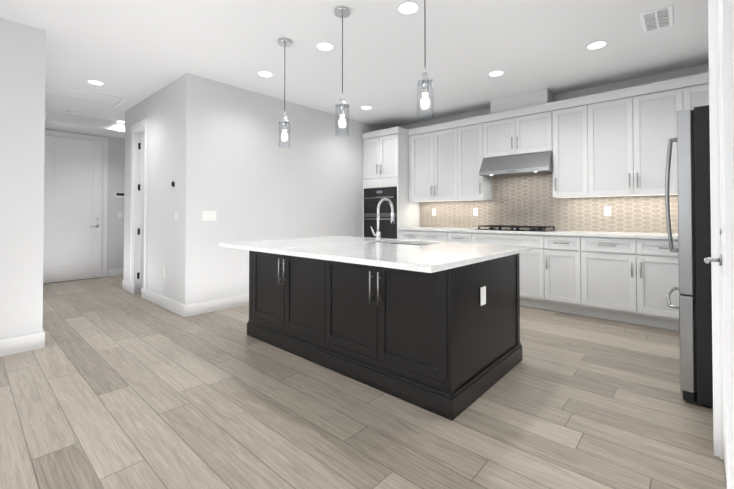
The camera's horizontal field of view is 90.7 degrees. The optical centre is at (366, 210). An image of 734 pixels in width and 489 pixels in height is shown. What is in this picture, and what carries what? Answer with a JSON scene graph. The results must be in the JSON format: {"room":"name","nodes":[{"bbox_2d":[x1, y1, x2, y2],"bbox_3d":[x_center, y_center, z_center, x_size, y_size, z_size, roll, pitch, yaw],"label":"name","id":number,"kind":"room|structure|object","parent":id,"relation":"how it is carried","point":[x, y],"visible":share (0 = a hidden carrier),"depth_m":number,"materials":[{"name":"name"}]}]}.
{"room":"kitchen","nodes":[
{"label":"kitchen","id":0,"kind":"room"},
{"bbox_2d":[0,18,27,339],"bbox_3d":[-3.950,-0.204,1.940,0.120,2.750,3.030,-1,-1,42],"label":"wall","id":1,"kind":"structure","parent":0,"point":[22,92],"depth_m":2.99,"materials":[{"name":"white paint"}]},
{"bbox_2d":[0,330,44,356],"bbox_3d":[-3.779,1.104,2.014,0.015,0.135,2.992,-1,-1,42],"label":"baseboard","id":2,"kind":"structure","parent":1,"relation":"attached to","point":[19,344],"depth_m":3.02,"materials":[{"name":"white wood"}]},
{"bbox_2d":[24,26,45,334],"bbox_3d":[-4.289,-0.172,4.391,3.890,2.750,0.120,-1,-1,42],"label":"wall","id":3,"kind":"structure","parent":0,"point":[35,48],"depth_m":3.09,"materials":[{"name":"white paint"}]},
{"bbox_2d":[45,128,124,282],"bbox_3d":[-4.852,-0.142,6.771,0.120,2.750,2.923,-1,-1,42],"label":"wall","id":4,"kind":"structure","parent":0,"point":[115,223],"depth_m":6.80,"materials":[{"name":"white paint"}]},
{"bbox_2d":[43,135,102,282],"bbox_3d":[-5.098,-0.015,6.314,0.100,2.468,0.804,-1,-1,42],"label":"hall door","id":5,"kind":"structure","parent":4,"relation":"in","point":[72,241],"depth_m":6.30,"materials":[{"name":"white wood"}]},
{"bbox_2d":[45,130,107,276],"bbox_3d":[-5.136,-0.054,6.348,0.018,2.565,0.980,-1,-1,42],"label":"door frame","id":6,"kind":"structure","parent":4,"relation":"attached to","point":[51,133],"depth_m":6.67,"materials":[{"name":"white wood"}]},
{"bbox_2d":[108,268,123,276],"bbox_3d":[-4.342,1.172,7.225,0.015,0.135,1.380,-1,-1,42],"label":"baseboard","id":7,"kind":"structure","parent":4,"relation":"attached to","point":[118,271],"depth_m":6.81,"materials":[{"name":"white wood"}]},
{"bbox_2d":[115,192,123,197],"bbox_3d":[-4.672,-0.285,6.869,0.020,0.100,0.170,-1,-1,42],"label":"keypad","id":8,"kind":"object","parent":4,"relation":"attached to","point":[119,194],"visible":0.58,"depth_m":6.85,"materials":[{"name":"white plastic"}]},
{"bbox_2d":[45,110,124,138],"bbox_3d":[-4.533,-1.445,6.530,0.700,0.150,2.723,-1,-1,42],"label":"ceiling soffit","id":9,"kind":"structure","parent":0,"point":[74,123],"depth_m":6.04,"materials":[{"name":"white paint"}]},
{"bbox_2d":[123,76,181,302],"bbox_3d":[-2.908,-0.165,4.939,2.200,2.750,0.120,-1,-1,42],"label":"wall","id":10,"kind":"structure","parent":0,"point":[161,110],"depth_m":4.53,"materials":[{"name":"white paint"}]},
{"bbox_2d":[122,280,134,293],"bbox_3d":[-3.566,1.148,5.417,0.560,0.135,0.015,-1,-1,42],"label":"baseboard","id":11,"kind":"structure","parent":10,"relation":"attached to","point":[125,285],"depth_m":5.42,"materials":[{"name":"white wood"}]},
{"bbox_2d":[130,118,147,299],"bbox_3d":[-3.195,-0.017,5.180,0.680,2.460,0.138,-1,-1,42],"label":"door frame","id":12,"kind":"structure","parent":10,"relation":"attached to","point":[139,128],"depth_m":5.31,"materials":[{"name":"white wood"}]},
{"bbox_2d":[137,133,144,291],"bbox_3d":[-3.176,0.036,5.488,0.167,2.345,0.496,-1,-1,42],"label":"closet door","id":13,"kind":"structure","parent":10,"relation":"in","point":[140,274],"depth_m":5.34,"materials":[{"name":"white wood"}]},
{"bbox_2d":[141,288,182,316],"bbox_3d":[-2.585,1.137,4.541,1.410,0.135,0.015,-1,-1,42],"label":"baseboard","id":14,"kind":"structure","parent":10,"relation":"attached to","point":[171,305],"depth_m":4.44,"materials":[{"name":"white wood"}]},
{"bbox_2d":[175,210,177,219],"bbox_3d":[-2.232,0.061,4.245,0.072,0.116,0.009,-1,-1,42],"label":"hall light switch","id":15,"kind":"object","parent":10,"relation":"attached to","point":[176,214],"visible":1,"depth_m":4.23,"materials":[{"name":"white plastic"}]},
{"bbox_2d":[181,73,383,304],"bbox_3d":[-0.893,-0.159,5.455,0.120,2.750,3.575,-1,-1,42],"label":"wall","id":16,"kind":"structure","parent":0,"point":[245,177],"depth_m":4.68,"materials":[{"name":"white paint"}]},
{"bbox_2d":[202,211,215,220],"bbox_3d":[-1.858,0.066,4.273,0.009,0.116,0.166,-1,-1,42],"label":"light switch","id":17,"kind":"object","parent":16,"relation":"attached to","point":[208,215],"visible":1,"depth_m":4.27,"materials":[{"name":"white plastic"}]},
{"bbox_2d":[183,294,248,316],"bbox_3d":[-1.061,1.145,5.149,0.015,0.135,2.950,-1,-1,42],"label":"baseboard","id":18,"kind":"structure","parent":16,"relation":"attached to","point":[193,309],"depth_m":4.30,"materials":[{"name":"white wood"}]},
{"bbox_2d":[0,0,708,128],"bbox_3d":[-1.646,-1.611,3.368,11.000,0.100,8.200,-1,-1,42],"label":"ceiling","id":19,"kind":"structure","parent":0,"point":[133,52],"depth_m":3.50,"materials":[{"name":"white paint"}]},
{"bbox_2d":[66,110,76,114],"bbox_3d":[-4.587,-1.512,5.629,0.136,0.038,0.136,-1,-1,42],"label":"smoke detector","id":20,"kind":"object","parent":19,"relation":"attached to","point":[71,112],"visible":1,"depth_m":5.60,"materials":[{"name":"white plastic"}]},
{"bbox_2d":[45,82,126,106],"bbox_3d":[-3.813,-1.534,4.859,0.500,0.014,0.900,-1,-1,42],"label":"attic hatch","id":21,"kind":"object","parent":19,"relation":"attached to","point":[75,94],"visible":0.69,"depth_m":4.85,"materials":[{"name":"white paint"}]},
{"bbox_2d":[87,80,104,84],"bbox_3d":[-3.284,-1.544,4.386,0.176,0.007,0.176,-1,-1,42],"label":"recessed light","id":22,"kind":"object","parent":19,"relation":"in","point":[95,82],"visible":0.96,"depth_m":4.38,"materials":[{"name":"white plastic"}]},
{"bbox_2d":[257,71,272,76],"bbox_3d":[-1.158,-1.547,4.125,0.176,0.007,0.176,-1,-1,42],"label":"recessed light","id":23,"kind":"object","parent":19,"relation":"in","point":[265,73],"visible":1,"depth_m":4.11,"materials":[{"name":"white plastic"}]},
{"bbox_2d":[278,38,291,147],"bbox_3d":[-0.760,-1.068,3.348,0.124,0.984,0.124,-1,-1,42],"label":"pendant light","id":24,"kind":"object","parent":19,"relation":"hanging from","point":[284,43],"visible":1,"depth_m":3.33,"materials":[{"name":"clear glass"}]},
{"bbox_2d":[316,42,333,50],"bbox_3d":[-0.397,-1.556,3.446,0.176,0.007,0.176,-1,-1,42],"label":"recessed light","id":25,"kind":"object","parent":19,"relation":"in","point":[326,46],"visible":1,"depth_m":3.44,"materials":[{"name":"white plastic"}]},
{"bbox_2d":[335,6,349,136],"bbox_3d":[-0.193,-1.075,2.842,0.124,0.984,0.124,-1,-1,42],"label":"pendant light","id":26,"kind":"object","parent":19,"relation":"hanging from","point":[342,12],"visible":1,"depth_m":2.82,"materials":[{"name":"clear glass"}]},
{"bbox_2d":[361,106,371,109],"bbox_3d":[-0.006,-1.530,5.415,0.176,0.007,0.176,-1,-1,42],"label":"recessed light","id":27,"kind":"object","parent":19,"relation":"in","point":[366,107],"visible":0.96,"depth_m":5.39,"materials":[{"name":"white"}]},
{"bbox_2d":[397,1,419,14],"bbox_3d":[0.319,-1.564,2.807,0.176,0.007,0.176,-1,-1,42],"label":"recessed light","id":28,"kind":"object","parent":19,"relation":"in","point":[408,7],"visible":1,"depth_m":2.79,"materials":[{"name":"white plastic"}]},
{"bbox_2d":[416,0,433,117],"bbox_3d":[0.374,-1.081,2.336,0.124,0.984,0.124,-1,-1,42],"label":"pendant light","id":29,"kind":"object","parent":19,"relation":"hanging from","point":[425,81],"visible":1,"depth_m":2.32,"materials":[{"name":"clear glass"}]},
{"bbox_2d":[488,70,504,76],"bbox_3d":[1.464,-1.547,4.104,0.176,0.007,0.176,-1,-1,42],"label":"recessed light","id":30,"kind":"object","parent":19,"relation":"in","point":[496,73],"visible":1,"depth_m":4.10,"materials":[{"name":"white plastic"}]},
{"bbox_2d":[586,40,607,49],"bbox_3d":[2.168,-1.556,3.422,0.176,0.007,0.176,-1,-1,42],"label":"recessed light","id":31,"kind":"object","parent":19,"relation":"in","point":[596,45],"visible":1,"depth_m":3.42,"materials":[{"name":"white plastic"}]},
{"bbox_2d":[639,4,673,32],"bbox_3d":[2.374,-1.560,2.970,0.200,0.012,0.400,-1,-1,42],"label":"ceiling vent","id":32,"kind":"object","parent":19,"relation":"in","point":[657,19],"visible":0.98,"depth_m":2.96,"materials":[{"name":"white metal"}]},
{"bbox_2d":[0,275,726,488],"bbox_3d":[-1.646,1.239,3.331,11.000,0.100,8.200,-1,-1,42],"label":"floor","id":33,"kind":"structure","parent":0,"point":[112,384],"depth_m":2.07,"materials":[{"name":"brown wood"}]},
{"bbox_2d":[247,242,521,420],"bbox_3d":[0.047,0.762,3.172,2.175,0.851,1.208,-1,-1,42],"label":"kitchen island","id":34,"kind":"object","parent":33,"relation":"on","point":[432,326],"depth_m":2.43,"materials":[{"name":"black wood"},{"name":"dark painted wood"},{"name":"brushed metal"}]},
{"bbox_2d":[218,236,397,253],"bbox_3d":[-0.522,0.324,3.620,0.890,0.035,1.550,-1,-1,42],"label":"island countertop","id":35,"kind":"structure","parent":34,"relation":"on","point":[266,246],"depth_m":3.34,"materials":[{"name":"white stone"}]},
{"bbox_2d":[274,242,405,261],"bbox_3d":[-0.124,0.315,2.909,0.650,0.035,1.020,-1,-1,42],"label":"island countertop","id":36,"kind":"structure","parent":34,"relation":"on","point":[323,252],"depth_m":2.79,"materials":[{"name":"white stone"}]},
{"bbox_2d":[371,198,393,243],"bbox_3d":[0.148,0.095,3.384,0.113,0.418,0.256,-1,-1,42],"label":"faucet","id":37,"kind":"object","parent":36,"relation":"on","point":[378,234],"depth_m":3.29,"materials":[{"name":"silver metal"}]},
{"bbox_2d":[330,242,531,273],"bbox_3d":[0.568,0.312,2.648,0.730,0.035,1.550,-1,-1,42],"label":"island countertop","id":38,"kind":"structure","parent":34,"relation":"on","point":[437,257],"depth_m":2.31,"materials":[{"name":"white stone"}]},
{"bbox_2d":[480,286,485,305],"bbox_3d":[0.754,0.556,2.349,0.006,0.116,0.074,-1,-1,42],"label":"outlet","id":39,"kind":"object","parent":34,"relation":"attached to","point":[482,288],"depth_m":2.34,"materials":[{"name":"white plastic"}]},
{"bbox_2d":[362,126,421,238],"bbox_3d":[0.418,-0.048,6.252,0.767,2.550,0.631,-1,-1,42],"label":"tall cabinet","id":40,"kind":"object","parent":33,"relation":"on","point":[386,152],"depth_m":5.97,"materials":[{"name":"white wood"}]},
{"bbox_2d":[363,187,396,238],"bbox_3d":[0.199,0.211,6.004,0.703,1.165,0.074,-1,-1,42],"label":"wall oven","id":41,"kind":"object","parent":40,"relation":"in","point":[372,196],"depth_m":6.00,"materials":[{"name":"black glass"}]},
{"bbox_2d":[398,232,449,241],"bbox_3d":[1.052,0.767,5.678,0.924,0.905,0.627,-1,-1,42],"label":"base cabinet","id":42,"kind":"object","parent":33,"relation":"on","point":[428,236],"depth_m":5.41,"materials":[{"name":"white wood"}]},
{"bbox_2d":[450,232,477,242],"bbox_3d":[1.493,0.762,5.285,0.497,0.905,0.627,-1,-1,42],"label":"base cabinet","id":43,"kind":"object","parent":33,"relation":"on","point":[464,237],"depth_m":5.00,"materials":[{"name":"white wood"}]},
{"bbox_2d":[478,232,549,309],"bbox_3d":[1.975,0.756,4.855,1.036,0.905,0.627,-1,-1,42],"label":"base cabinet","id":44,"kind":"object","parent":33,"relation":"on","point":[534,265],"depth_m":4.42,"materials":[{"name":"white wood"}]},
{"bbox_2d":[550,236,589,316],"bbox_3d":[2.461,0.751,4.422,0.505,0.905,0.627,-1,-1,42],"label":"base cabinet","id":45,"kind":"object","parent":33,"relation":"on","point":[569,255],"depth_m":4.14,"materials":[{"name":"white wood"}]},
{"bbox_2d":[586,236,678,330],"bbox_3d":[2.987,0.744,3.952,1.145,0.905,0.627,-1,-1,42],"label":"base cabinet","id":46,"kind":"object","parent":33,"relation":"on","point":[631,281],"depth_m":3.75,"materials":[{"name":"white wood"}]},
{"bbox_2d":[398,228,677,239],"bbox_3d":[2.307,0.281,4.552,4.304,0.035,0.645,-1,-1,42],"label":"countertop","id":47,"kind":"structure","parent":46,"relation":"on","point":[625,235],"depth_m":4.18,"materials":[{"name":"white stone"}]},
{"bbox_2d":[474,224,557,231],"bbox_3d":[1.989,0.240,4.857,0.900,0.054,0.501,-1,-1,42],"label":"cooktop","id":48,"kind":"object","parent":47,"relation":"in","point":[497,227],"depth_m":4.74,"materials":[{"name":"black metal"}]},
{"bbox_2d":[665,105,712,408],"bbox_3d":[2.500,0.277,2.311,0.918,1.797,0.910,-1,-1,42],"label":"refrigerator","id":49,"kind":"object","parent":33,"relation":"on","point":[693,250],"visible":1,"depth_m":2.18,"materials":[{"name":"black"}]},
{"bbox_2d":[399,63,708,232],"bbox_3d":[2.680,-0.168,4.743,6.400,2.750,0.120,-1,-1,42],"label":"wall","id":50,"kind":"structure","parent":0,"point":[685,72],"depth_m":4.46,"materials":[{"name":"white paint"}]},
{"bbox_2d":[410,120,461,203],"bbox_3d":[1.155,-0.737,5.794,0.950,1.185,0.347,-1,-1,42],"label":"upper cabinet","id":51,"kind":"object","parent":50,"relation":"attached to","point":[436,149],"depth_m":5.63,"materials":[{"name":"white wood"}]},
{"bbox_2d":[462,116,493,199],"bbox_3d":[1.589,-0.742,5.406,0.449,1.185,0.347,-1,-1,42],"label":"upper cabinet","id":52,"kind":"object","parent":50,"relation":"attached to","point":[474,187],"depth_m":5.26,"materials":[{"name":"white wood"}]},
{"bbox_2d":[478,102,553,179],"bbox_3d":[2.045,-0.911,4.908,0.898,0.860,0.487,-1,-1,42],"label":"upper cabinet","id":53,"kind":"object","parent":50,"relation":"attached to","point":[520,141],"depth_m":4.80,"materials":[{"name":"white wood"}]},
{"bbox_2d":[479,151,552,177],"bbox_3d":[2.041,-0.604,4.900,0.890,0.258,0.478,-1,-1,42],"label":"range hood","id":54,"kind":"object","parent":53,"relation":"attached to","point":[527,164],"depth_m":4.78,"materials":[{"name":"silver metal"}]},
{"bbox_2d":[490,88,554,113],"bbox_3d":[2.116,-1.443,4.954,0.740,0.195,0.340,-1,-1,42],"label":"chase","id":55,"kind":"object","parent":50,"relation":"attached to","point":[533,98],"visible":0.57,"depth_m":4.79,"materials":[{"name":"white paint"}]},
{"bbox_2d":[420,174,677,232],"bbox_3d":[2.519,-0.233,4.797,4.304,0.998,0.009,-1,-1,42],"label":"backsplash","id":56,"kind":"structure","parent":50,"relation":"attached to","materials":[{"name":"tile"}]},
{"bbox_2d":[550,94,597,199],"bbox_3d":[2.594,-0.753,4.510,0.448,1.185,0.347,-1,-1,42],"label":"upper cabinet","id":57,"kind":"object","parent":50,"relation":"attached to","point":[572,178],"depth_m":4.38,"materials":[{"name":"white wood"}]},
{"bbox_2d":[594,76,693,199],"bbox_3d":[3.034,-0.759,4.118,0.967,1.185,0.347,-1,-1,42],"label":"upper cabinet","id":58,"kind":"object","parent":50,"relation":"attached to","point":[634,126],"depth_m":3.95,"materials":[{"name":"white wood"}]},
{"bbox_2d":[694,72,708,106],"bbox_3d":[3.659,-0.766,3.559,0.946,1.185,0.347,-1,-1,42],"label":"upper cabinet","id":59,"kind":"object","parent":50,"relation":"attached to","point":[701,81],"depth_m":3.62,"materials":[{"name":"white wood"}]},
{"bbox_2d":[731,0,733,174],"bbox_3d":[0.055,-0.232,-0.165,0.120,2.750,5.220,-1,-1,42],"label":"wall","id":60,"kind":"structure","parent":0,"point":[732,11],"depth_m":0.92,"materials":[{"name":"white paint"}]},
{"bbox_2d":[704,0,733,488],"bbox_3d":[1.382,-0.098,1.424,0.018,2.525,1.010,-1,-1,42],"label":"door","id":61,"kind":"structure","parent":60,"relation":"attached to","point":[726,25],"depth_m":1.10,"materials":[{"name":"white wood"}]}
]}

